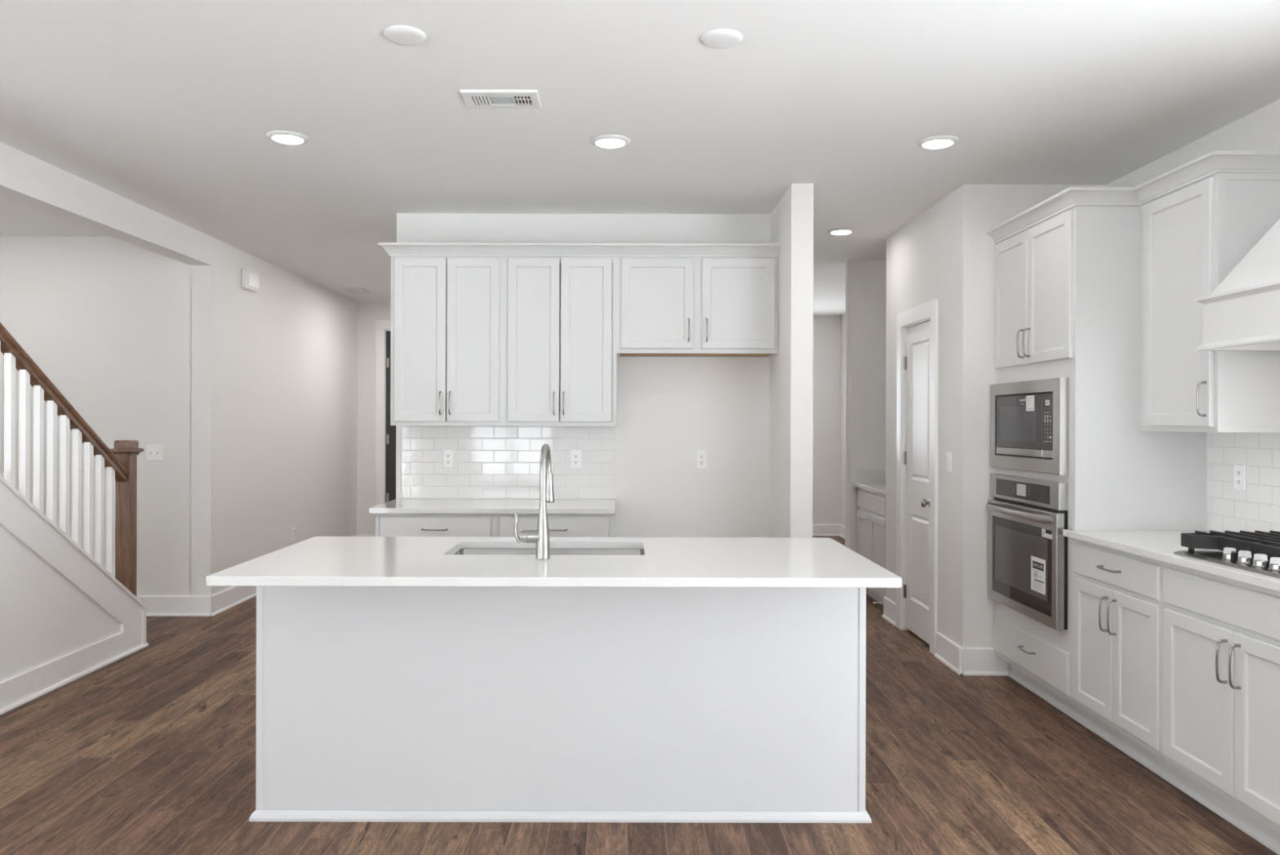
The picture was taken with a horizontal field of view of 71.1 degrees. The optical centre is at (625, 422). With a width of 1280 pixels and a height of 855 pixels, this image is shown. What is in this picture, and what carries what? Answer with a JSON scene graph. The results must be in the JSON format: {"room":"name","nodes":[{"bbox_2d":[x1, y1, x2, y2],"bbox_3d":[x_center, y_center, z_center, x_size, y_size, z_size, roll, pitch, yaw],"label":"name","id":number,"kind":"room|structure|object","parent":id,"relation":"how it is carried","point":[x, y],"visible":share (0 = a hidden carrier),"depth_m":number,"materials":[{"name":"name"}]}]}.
{"room":"kitchen","nodes":[
{"label":"kitchen","id":0,"kind":"room"},
{"bbox_2d":[0,235,191,595],"bbox_3d":[-4.251,0.022,6.591,2.167,2.758,0.127,0,0,0],"label":"wall","id":1,"kind":"structure","parent":0,"point":[107,320],"depth_m":6.53,"materials":[{"name":"white paint"}]},
{"bbox_2d":[146,444,163,460],"bbox_3d":[-3.430,0.220,6.518,0.122,0.117,0.019,0,0,0],"label":"light switch","id":2,"kind":"object","parent":1,"relation":"attached to","point":[153,452],"visible":1,"depth_m":6.52,"materials":[{"name":"white plastic"}]},
{"bbox_2d":[136,595,213,616],"bbox_3d":[-4.109,1.330,6.516,2.202,0.145,0.024,0,0,0],"label":"baseboard","id":3,"kind":"structure","parent":1,"relation":"attached to","point":[157,605],"depth_m":6.51,"materials":[{"name":"paint"}]},
{"bbox_2d":[0,142,357,595],"bbox_3d":[-3.096,0.025,5.613,0.158,2.758,9.195,0,0,0],"label":"wall","id":4,"kind":"structure","parent":0,"point":[273,411],"depth_m":7.19,"materials":[{"name":"white paint"}]},
{"bbox_2d":[241,268,258,292],"bbox_3d":[-2.988,-1.134,7.148,0.052,0.155,0.244,0,0,0],"label":"door chime","id":5,"kind":"object","parent":4,"relation":"attached to","point":[250,279],"visible":1,"depth_m":7.08,"materials":[{"name":"white plastic"}]},
{"bbox_2d":[209,534,358,616],"bbox_3d":[-3.009,1.332,8.294,0.024,0.145,3.580,0,0,0],"label":"baseboard","id":6,"kind":"structure","parent":4,"relation":"attached to","point":[221,601],"depth_m":6.81,"materials":[{"name":"paint"}]},
{"bbox_2d":[291,526,294,540],"bbox_3d":[-3.016,1.008,8.128,0.008,0.117,0.071,0,0,0],"label":"wall outlet","id":7,"kind":"object","parent":4,"relation":"attached to","point":[292,528],"visible":1,"depth_m":8.11,"materials":[{"name":"white plastic"}]},
{"bbox_2d":[357,302,391,536],"bbox_3d":[-2.192,0.028,10.147,1.651,2.758,0.127,0,0,0],"label":"wall","id":8,"kind":"structure","parent":0,"point":[368,313],"depth_m":10.08,"materials":[{"name":"white paint"}]},
{"bbox_2d":[359,534,373,536],"bbox_3d":[-2.919,1.333,10.072,0.152,0.145,0.024,0,0,0],"label":"baseboard","id":9,"kind":"structure","parent":8,"relation":"attached to","point":[359,535],"depth_m":10.07,"materials":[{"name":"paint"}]},
{"bbox_2d":[374,320,391,536],"bbox_3d":[-2.261,0.129,10.138,1.107,2.555,0.145,0,0,0],"label":"door frame","id":10,"kind":"structure","parent":8,"relation":"in","point":[381,326],"depth_m":10.06,"materials":[{"name":"paint"}]},
{"bbox_2d":[385,330,395,502],"bbox_3d":[-2.267,0.179,10.125,0.899,2.425,0.064,0,0,0],"label":"door","id":11,"kind":"structure","parent":10,"relation":"attached to","point":[390,436],"depth_m":10.11,"materials":[{"name":"grey paint"}]},
{"bbox_2d":[395,213,770,537],"bbox_3d":[-0.276,0.032,5.840,2.410,2.758,0.117,0,0,0],"label":"wall","id":12,"kind":"structure","parent":0,"point":[669,409],"depth_m":5.78,"materials":[{"name":"white paint"}]},
{"bbox_2d":[390,256,503,425],"bbox_3d":[-1.087,-0.498,5.592,0.688,1.031,0.377,0,0,0],"label":"upper cabinet","id":13,"kind":"object","parent":12,"relation":"attached to","point":[447,312],"visible":0.99,"depth_m":5.45,"materials":[{"name":"paint"}]},
{"bbox_2d":[401,425,616,498],"bbox_3d":[-0.750,0.255,5.776,1.382,0.472,0.009,0,0,0],"label":"backsplash","id":14,"kind":"structure","parent":12,"relation":"attached to","point":[491,461],"depth_m":5.77,"materials":[{"name":"tile"}]},
{"bbox_2d":[442,449,453,467],"bbox_3d":[-1.141,0.233,5.768,0.071,0.117,0.008,0,0,0],"label":"wall outlet","id":15,"kind":"object","parent":14,"relation":"attached to","point":[448,455],"visible":1,"depth_m":5.77,"materials":[{"name":"white plastic"}]},
{"bbox_2d":[445,459,450,464],"bbox_3d":[-1.141,0.253,5.765,0.034,0.028,0.001,0,0,0],"label":"receptacle","id":16,"kind":"object","parent":15,"relation":"attached to","point":[447,461],"depth_m":5.76,"materials":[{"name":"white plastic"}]},
{"bbox_2d":[570,449,581,468],"bbox_3d":[-0.321,0.235,5.768,0.071,0.117,0.008,0,0,0],"label":"wall outlet","id":17,"kind":"object","parent":14,"relation":"attached to","point":[575,455],"visible":1,"depth_m":5.77,"materials":[{"name":"white plastic"}]},
{"bbox_2d":[573,453,578,457],"bbox_3d":[-0.321,0.216,5.765,0.034,0.028,0.001,0,0,0],"label":"receptacle","id":18,"kind":"object","parent":17,"relation":"attached to","point":[575,455],"depth_m":5.76,"materials":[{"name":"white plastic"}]},
{"bbox_2d":[573,459,578,464],"bbox_3d":[-0.321,0.255,5.765,0.034,0.028,0.001,0,0,0],"label":"receptacle","id":19,"kind":"object","parent":17,"relation":"attached to","point":[575,461],"depth_m":5.76,"materials":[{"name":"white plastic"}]},
{"bbox_2d":[503,256,617,426],"bbox_3d":[-0.399,-0.496,5.592,0.688,1.031,0.377,0,0,0],"label":"upper cabinet","id":20,"kind":"object","parent":12,"relation":"attached to","point":[560,356],"visible":1,"depth_m":5.45,"materials":[{"name":"paint"}]},
{"bbox_2d":[377,242,779,257],"bbox_3d":[-0.281,-1.048,5.589,2.422,0.072,0.381,0,0,0],"label":"crown molding","id":21,"kind":"structure","parent":12,"relation":"attached to","point":[393,249],"depth_m":5.43,"materials":[{"name":"paint"}]},
{"bbox_2d":[616,256,777,357],"bbox_3d":[0.437,-0.717,5.592,0.983,0.587,0.377,0,0,0],"label":"upper cabinet","id":22,"kind":"object","parent":12,"relation":"attached to","point":[666,306],"visible":1,"depth_m":5.45,"materials":[{"name":"paint"}]},
{"bbox_2d":[696,450,706,468],"bbox_3d":[0.490,0.237,5.777,0.071,0.117,0.008,0,0,0],"label":"wall outlet","id":23,"kind":"object","parent":12,"relation":"attached to","point":[701,455],"visible":1,"depth_m":5.78,"materials":[{"name":"white plastic"}]},
{"bbox_2d":[698,453,704,458],"bbox_3d":[0.490,0.218,5.774,0.034,0.028,0.001,0,0,0],"label":"receptacle","id":24,"kind":"object","parent":23,"relation":"attached to","point":[700,455],"depth_m":5.77,"materials":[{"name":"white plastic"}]},
{"bbox_2d":[698,460,704,464],"bbox_3d":[0.490,0.257,5.774,0.034,0.028,0.001,0,0,0],"label":"receptacle","id":25,"kind":"object","parent":23,"relation":"attached to","point":[700,462],"depth_m":5.77,"materials":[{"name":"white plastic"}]},
{"bbox_2d":[0,535,1278,854],"bbox_3d":[-1.248,1.447,4.115,8.280,0.076,14.732,0,0,0],"label":"floor","id":26,"kind":"structure","parent":0,"point":[152,750],"depth_m":3.51,"materials":[{"name":"brown wood"}]},
{"bbox_2d":[0,322,148,714],"bbox_3d":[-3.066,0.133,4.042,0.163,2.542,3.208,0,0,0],"label":"staircase","id":27,"kind":"structure","parent":26,"relation":"on","point":[65,616],"depth_m":4.78,"materials":[{"name":"paint"}]},
{"bbox_2d":[375,513,495,536],"bbox_3d":[-1.098,0.965,5.447,0.693,0.888,0.666,0,0,0],"label":"drawer","id":28,"kind":"object","parent":26,"relation":"on","point":[386,524],"visible":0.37,"depth_m":5.15,"materials":[{"name":"paint"}]},
{"bbox_2d":[368,498,616,513],"bbox_3d":[-0.767,0.506,5.457,1.410,0.030,0.646,0,0,0],"label":"countertop","id":29,"kind":"structure","parent":28,"relation":"on","point":[397,505],"depth_m":5.28,"materials":[{"name":"white stone"}]},
{"bbox_2d":[495,510,615,537],"bbox_3d":[-0.410,0.967,5.447,0.683,0.888,0.666,0,0,0],"label":"base cabinet","id":30,"kind":"object","parent":26,"relation":"on","point":[560,525],"visible":0.2,"depth_m":5.15,"materials":[{"name":"paint"}]},
{"bbox_2d":[248,586,871,822],"bbox_3d":[-0.230,0.967,3.496,2.200,0.888,0.659,0,0,0],"label":"kitchen island","id":31,"kind":"object","parent":26,"relation":"on","point":[455,704],"visible":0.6,"depth_m":3.19,"materials":[{"name":"paint"}]},
{"bbox_2d":[205,536,902,587],"bbox_3d":[-0.229,0.507,3.355,2.222,0.030,1.011,0,0,0],"label":"island countertop","id":32,"kind":"structure","parent":31,"relation":"on","point":[315,561],"depth_m":3.08,"materials":[{"name":"white stone"}]},
{"bbox_2d":[513,443,554,559],"bbox_3d":[-0.338,0.285,3.329,0.134,0.414,0.218,0,0,0],"label":"kitchen faucet","id":33,"kind":"object","parent":32,"relation":"on","point":[540,536],"visible":1,"depth_m":3.23,"materials":[{"name":"silver metal"}]},
{"bbox_2d":[453,547,644,555],"bbox_3d":[-0.305,0.635,3.534,0.800,0.224,0.434,0,0,0],"label":"sink","id":34,"kind":"object","parent":32,"relation":"in","point":[463,550],"visible":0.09,"depth_m":3.73,"materials":[{"name":"metal"}]},
{"bbox_2d":[857,488,885,605],"bbox_3d":[2.199,0.973,6.970,0.601,0.888,0.823,0,0,0],"label":"base cabinet","id":35,"kind":"object","parent":26,"relation":"on","point":[871,513],"visible":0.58,"depth_m":6.92,"materials":[{"name":"paint"}]},
{"bbox_2d":[853,470,885,494],"bbox_3d":[2.205,0.463,6.984,0.643,0.132,0.861,0,0,0],"label":"countertop","id":36,"kind":"structure","parent":35,"relation":"on","point":[874,481],"depth_m":7.39,"materials":[{"name":"white stone"}]},
{"bbox_2d":[993,205,1206,727],"bbox_3d":[2.367,0.206,4.602,0.673,2.423,0.888,0,0,0],"label":"tall cabinet","id":37,"kind":"object","parent":26,"relation":"on","point":[1067,285],"visible":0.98,"depth_m":4.16,"materials":[{"name":"paint"}]},
{"bbox_2d":[986,473,1067,630],"bbox_3d":[2.308,0.633,4.627,0.664,0.696,0.805,0,0,0],"label":"wall oven","id":38,"kind":"object","parent":37,"relation":"in","point":[1028,517],"visible":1,"depth_m":4.50,"materials":[{"name":"silver metal"}]},
{"bbox_2d":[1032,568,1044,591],"bbox_3d":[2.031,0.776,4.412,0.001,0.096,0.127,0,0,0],"label":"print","id":39,"kind":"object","parent":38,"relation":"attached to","point":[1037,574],"depth_m":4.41,"materials":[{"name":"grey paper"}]},
{"bbox_2d":[1032,560,1044,583],"bbox_3d":[2.031,0.734,4.411,0.001,0.094,0.124,0,0,0],"label":"print","id":40,"kind":"object","parent":38,"relation":"attached to","point":[1037,565],"depth_m":4.41,"materials":[{"name":"black"}]},
{"bbox_2d":[1045,528,1051,534],"bbox_3d":[2.031,0.525,4.303,0.001,0.018,0.065,0,0,0],"label":"print","id":41,"kind":"object","parent":38,"relation":"on","point":[1048,531],"depth_m":4.30,"materials":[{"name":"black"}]},
{"bbox_2d":[990,377,1068,475],"bbox_3d":[2.267,0.017,4.624,0.444,0.460,0.810,0,0,0],"label":"microwave","id":42,"kind":"object","parent":37,"relation":"in","point":[1029,419],"visible":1,"depth_m":4.52,"materials":[{"name":"silver metal"}]},
{"bbox_2d":[986,151,1279,244],"bbox_3d":[2.206,-1.042,4.229,0.432,0.072,1.642,0,0,-23],"label":"crown molding","id":43,"kind":"structure","parent":37,"relation":"on","point":[1213,162],"depth_m":4.06,"materials":[{"name":"paint"}]},
{"bbox_2d":[1072,538,1184,789],"bbox_3d":[2.365,0.974,3.810,0.673,0.888,0.696,0,0,0],"label":"base cabinet","id":44,"kind":"object","parent":26,"relation":"on","point":[1119,604],"visible":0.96,"depth_m":3.75,"materials":[{"name":"paint"}]},
{"bbox_2d":[1062,528,1279,591],"bbox_3d":[2.373,0.514,3.383,0.659,0.030,1.610,0,0,0],"label":"countertop","id":45,"kind":"structure","parent":44,"relation":"on","point":[1157,544],"depth_m":3.62,"materials":[{"name":"white stone"}]},
{"bbox_2d":[1173,529,1279,577],"bbox_3d":[2.356,0.455,3.048,0.533,0.086,0.798,0,0,0],"label":"gas cooktop","id":46,"kind":"object","parent":45,"relation":"in","point":[1258,551],"visible":1,"depth_m":3.21,"materials":[{"name":"metal"}]},
{"bbox_2d":[1173,550,1279,577],"bbox_3d":[2.356,0.493,3.048,0.533,0.010,0.798,0,0,0],"label":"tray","id":47,"kind":"object","parent":46,"relation":"on","point":[1264,567],"depth_m":3.13,"materials":[{"name":"metal"}]},
{"bbox_2d":[1163,562,1279,854],"bbox_3d":[2.365,0.974,3.033,0.673,0.888,0.858,0,0,0],"label":"base cabinet","id":48,"kind":"object","parent":26,"relation":"on","point":[1221,635],"visible":0.99,"depth_m":3.10,"materials":[{"name":"paint"}]},
{"bbox_2d":[0,0,1279,315],"bbox_3d":[-1.241,-1.392,4.115,8.280,0.117,14.732,0,0,0],"label":"ceiling","id":49,"kind":"structure","parent":0,"point":[169,108],"depth_m":3.80,"materials":[{"name":"white paint"}]},
{"bbox_2d":[266,130,309,144],"bbox_3d":[-1.597,-1.341,4.237,0.190,0.019,0.190,0,0,0],"label":"recessed light","id":50,"kind":"object","parent":49,"relation":"in","point":[286,137],"visible":1,"depth_m":4.20,"materials":[{"name":"plastic"}]},
{"bbox_2d":[344,288,371,293],"bbox_3d":[-2.733,-1.349,9.157,0.190,0.008,0.279,0,0,0],"label":"ceiling vent","id":51,"kind":"object","parent":49,"relation":"in","point":[352,290],"visible":1,"depth_m":9.14,"materials":[{"name":"plastic"}]},
{"bbox_2d":[459,89,542,108],"bbox_3d":[-0.515,-1.340,3.724,0.315,0.016,0.193,0,0,0],"label":"ceiling vent","id":52,"kind":"object","parent":49,"relation":"in","point":[473,99],"visible":1,"depth_m":3.71,"materials":[{"name":"plastic"}]},
{"bbox_2d":[590,134,630,148],"bbox_3d":[-0.073,-1.337,4.282,0.190,0.019,0.190,0,0,0],"label":"recessed light","id":53,"kind":"object","parent":49,"relation":"in","point":[607,141],"visible":1,"depth_m":4.25,"materials":[{"name":"plastic"}]},
{"bbox_2d":[826,227,855,235],"bbox_3d":[1.510,-1.333,6.274,0.190,0.019,0.190,0,0,0],"label":"recessed light","id":54,"kind":"object","parent":49,"relation":"in","point":[840,231],"visible":1,"depth_m":6.23,"materials":[{"name":"plastic"}]},
{"bbox_2d":[916,135,959,149],"bbox_3d":[1.492,-1.333,4.282,0.190,0.019,0.190,0,0,0],"label":"recessed light","id":55,"kind":"object","parent":49,"relation":"in","point":[936,142],"visible":1,"depth_m":4.25,"materials":[{"name":"plastic"}]},
{"bbox_2d":[769,183,813,537],"bbox_3d":[0.992,0.035,5.470,0.124,2.758,0.856,0,0,0],"label":"wall","id":56,"kind":"structure","parent":0,"point":[791,220],"depth_m":5.04,"materials":[{"name":"white paint"}]},
{"bbox_2d":[813,315,841,524],"bbox_3d":[0.616,0.035,11.316,4.178,2.758,0.127,0,0,0],"label":"wall","id":57,"kind":"structure","parent":0,"point":[827,330],"depth_m":11.25,"materials":[{"name":"white paint"}]},
{"bbox_2d":[812,524,839,535],"bbox_3d":[0.676,1.341,11.240,4.051,0.145,0.024,0,0,0],"label":"baseboard","id":58,"kind":"structure","parent":57,"relation":"attached to","point":[818,529],"depth_m":11.24,"materials":[{"name":"paint"}]},
{"bbox_2d":[844,260,886,593],"bbox_3d":[2.270,0.039,7.474,0.870,2.758,0.114,0,0,0],"label":"wall","id":59,"kind":"structure","parent":0,"point":[865,280],"depth_m":7.42,"materials":[{"name":"white paint"}]},
{"bbox_2d":[885,184,983,647],"bbox_3d":[2.302,0.039,5.795,0.805,2.758,1.496,0,0,0],"label":"wall","id":60,"kind":"structure","parent":0,"point":[939,254],"depth_m":5.22,"materials":[{"name":"white paint"}]},
{"bbox_2d":[872,600,884,604],"bbox_3d":[1.843,1.310,6.528,0.079,0.021,0.021,0,0,0],"label":"door stop","id":61,"kind":"object","parent":60,"relation":"attached to","point":[873,602],"visible":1,"depth_m":6.53,"materials":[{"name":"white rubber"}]},
{"bbox_2d":[881,595,896,626],"bbox_3d":[1.885,1.342,6.391,0.024,0.150,0.305,0,0,0],"label":"baseboard","id":62,"kind":"structure","parent":60,"relation":"attached to","point":[889,614],"depth_m":6.38,"materials":[{"name":"paint"}]},
{"bbox_2d":[896,298,937,654],"bbox_3d":[1.947,0.333,5.837,0.133,2.169,0.772,0,0,0],"label":"door frame","id":63,"kind":"structure","parent":60,"relation":"in","point":[928,311],"depth_m":5.84,"materials":[{"name":"paint"}]},
{"bbox_2d":[902,320,930,644],"bbox_3d":[1.900,0.376,5.841,0.096,2.036,0.582,0,0,0],"label":"door","id":64,"kind":"structure","parent":63,"relation":"attached to","point":[916,589],"depth_m":5.87,"materials":[{"name":"paint"}]},
{"bbox_2d":[946,451,951,471],"bbox_3d":[1.894,0.231,5.255,0.010,0.117,0.071,0,0,0],"label":"light switch","id":65,"kind":"object","parent":60,"relation":"attached to","point":[948,455],"visible":1,"depth_m":5.24,"materials":[{"name":"white plastic"}]},
{"bbox_2d":[934,631,964,675],"bbox_3d":[1.885,1.342,5.228,0.024,0.150,0.410,0,0,0],"label":"baseboard","id":66,"kind":"structure","parent":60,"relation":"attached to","point":[947,651],"depth_m":5.21,"materials":[{"name":"paint"}]},
{"bbox_2d":[982,184,1106,669],"bbox_3d":[2.360,0.039,5.104,0.691,2.758,0.114,0,0,0],"label":"wall","id":67,"kind":"structure","parent":0,"point":[1002,202],"depth_m":5.05,"materials":[{"name":"white paint"}]},
{"bbox_2d":[958,647,1008,675],"bbox_3d":[2.012,1.342,5.035,0.277,0.150,0.024,0,0,0],"label":"baseboard","id":68,"kind":"structure","parent":67,"relation":"attached to","point":[977,660],"depth_m":5.03,"materials":[{"name":"paint"}]},
{"bbox_2d":[840,98,1279,525],"bbox_3d":[2.768,0.040,4.153,0.127,2.758,14.402,0,0,0],"label":"wall","id":69,"kind":"structure","parent":0,"point":[1260,130],"depth_m":4.19,"materials":[{"name":"white paint"}]},
{"bbox_2d":[839,524,844,538],"bbox_3d":[2.690,1.347,9.385,0.024,0.145,3.683,0,0,0],"label":"baseboard","id":70,"kind":"structure","parent":69,"relation":"attached to","point":[842,526],"depth_m":11.10,"materials":[{"name":"paint"}]},
{"bbox_2d":[1139,173,1279,432],"bbox_3d":[2.513,-0.483,3.883,0.367,1.044,0.549,0,0,0],"label":"upper cabinet","id":71,"kind":"object","parent":69,"relation":"attached to","point":[1193,236],"visible":0.95,"depth_m":3.71,"materials":[{"name":"paint"}]},
{"bbox_2d":[1195,218,1279,350],"bbox_3d":[2.474,-0.811,3.054,0.464,1.056,0.940,0,0,0],"label":"range hood","id":72,"kind":"object","parent":69,"relation":"attached to","point":[1242,313],"visible":1,"depth_m":3.31,"materials":[{"name":"paint"}]},
{"bbox_2d":[1206,431,1279,532],"bbox_3d":[2.700,0.108,3.368,0.009,0.782,1.579,0,0,0],"label":"backsplash","id":73,"kind":"structure","parent":69,"relation":"attached to","point":[1257,508],"depth_m":3.90,"materials":[{"name":"tile"}]},
{"bbox_2d":[1233,463,1245,491],"bbox_3d":[2.692,0.240,3.929,0.008,0.117,0.071,0,0,0],"label":"wall outlet","id":74,"kind":"object","parent":73,"relation":"attached to","point":[1239,470],"visible":1,"depth_m":3.92,"materials":[{"name":"white plastic"}]},
{"bbox_2d":[1235,469,1241,475],"bbox_3d":[2.689,0.221,3.929,0.001,0.028,0.034,0,0,0],"label":"receptacle","id":75,"kind":"object","parent":74,"relation":"attached to","point":[1238,472],"depth_m":3.93,"materials":[{"name":"white plastic"}]},
{"bbox_2d":[1235,478,1241,484],"bbox_3d":[2.689,0.260,3.929,0.001,0.028,0.034,0,0,0],"label":"receptacle","id":76,"kind":"object","parent":74,"relation":"attached to","point":[1238,481],"depth_m":3.93,"materials":[{"name":"white plastic"}]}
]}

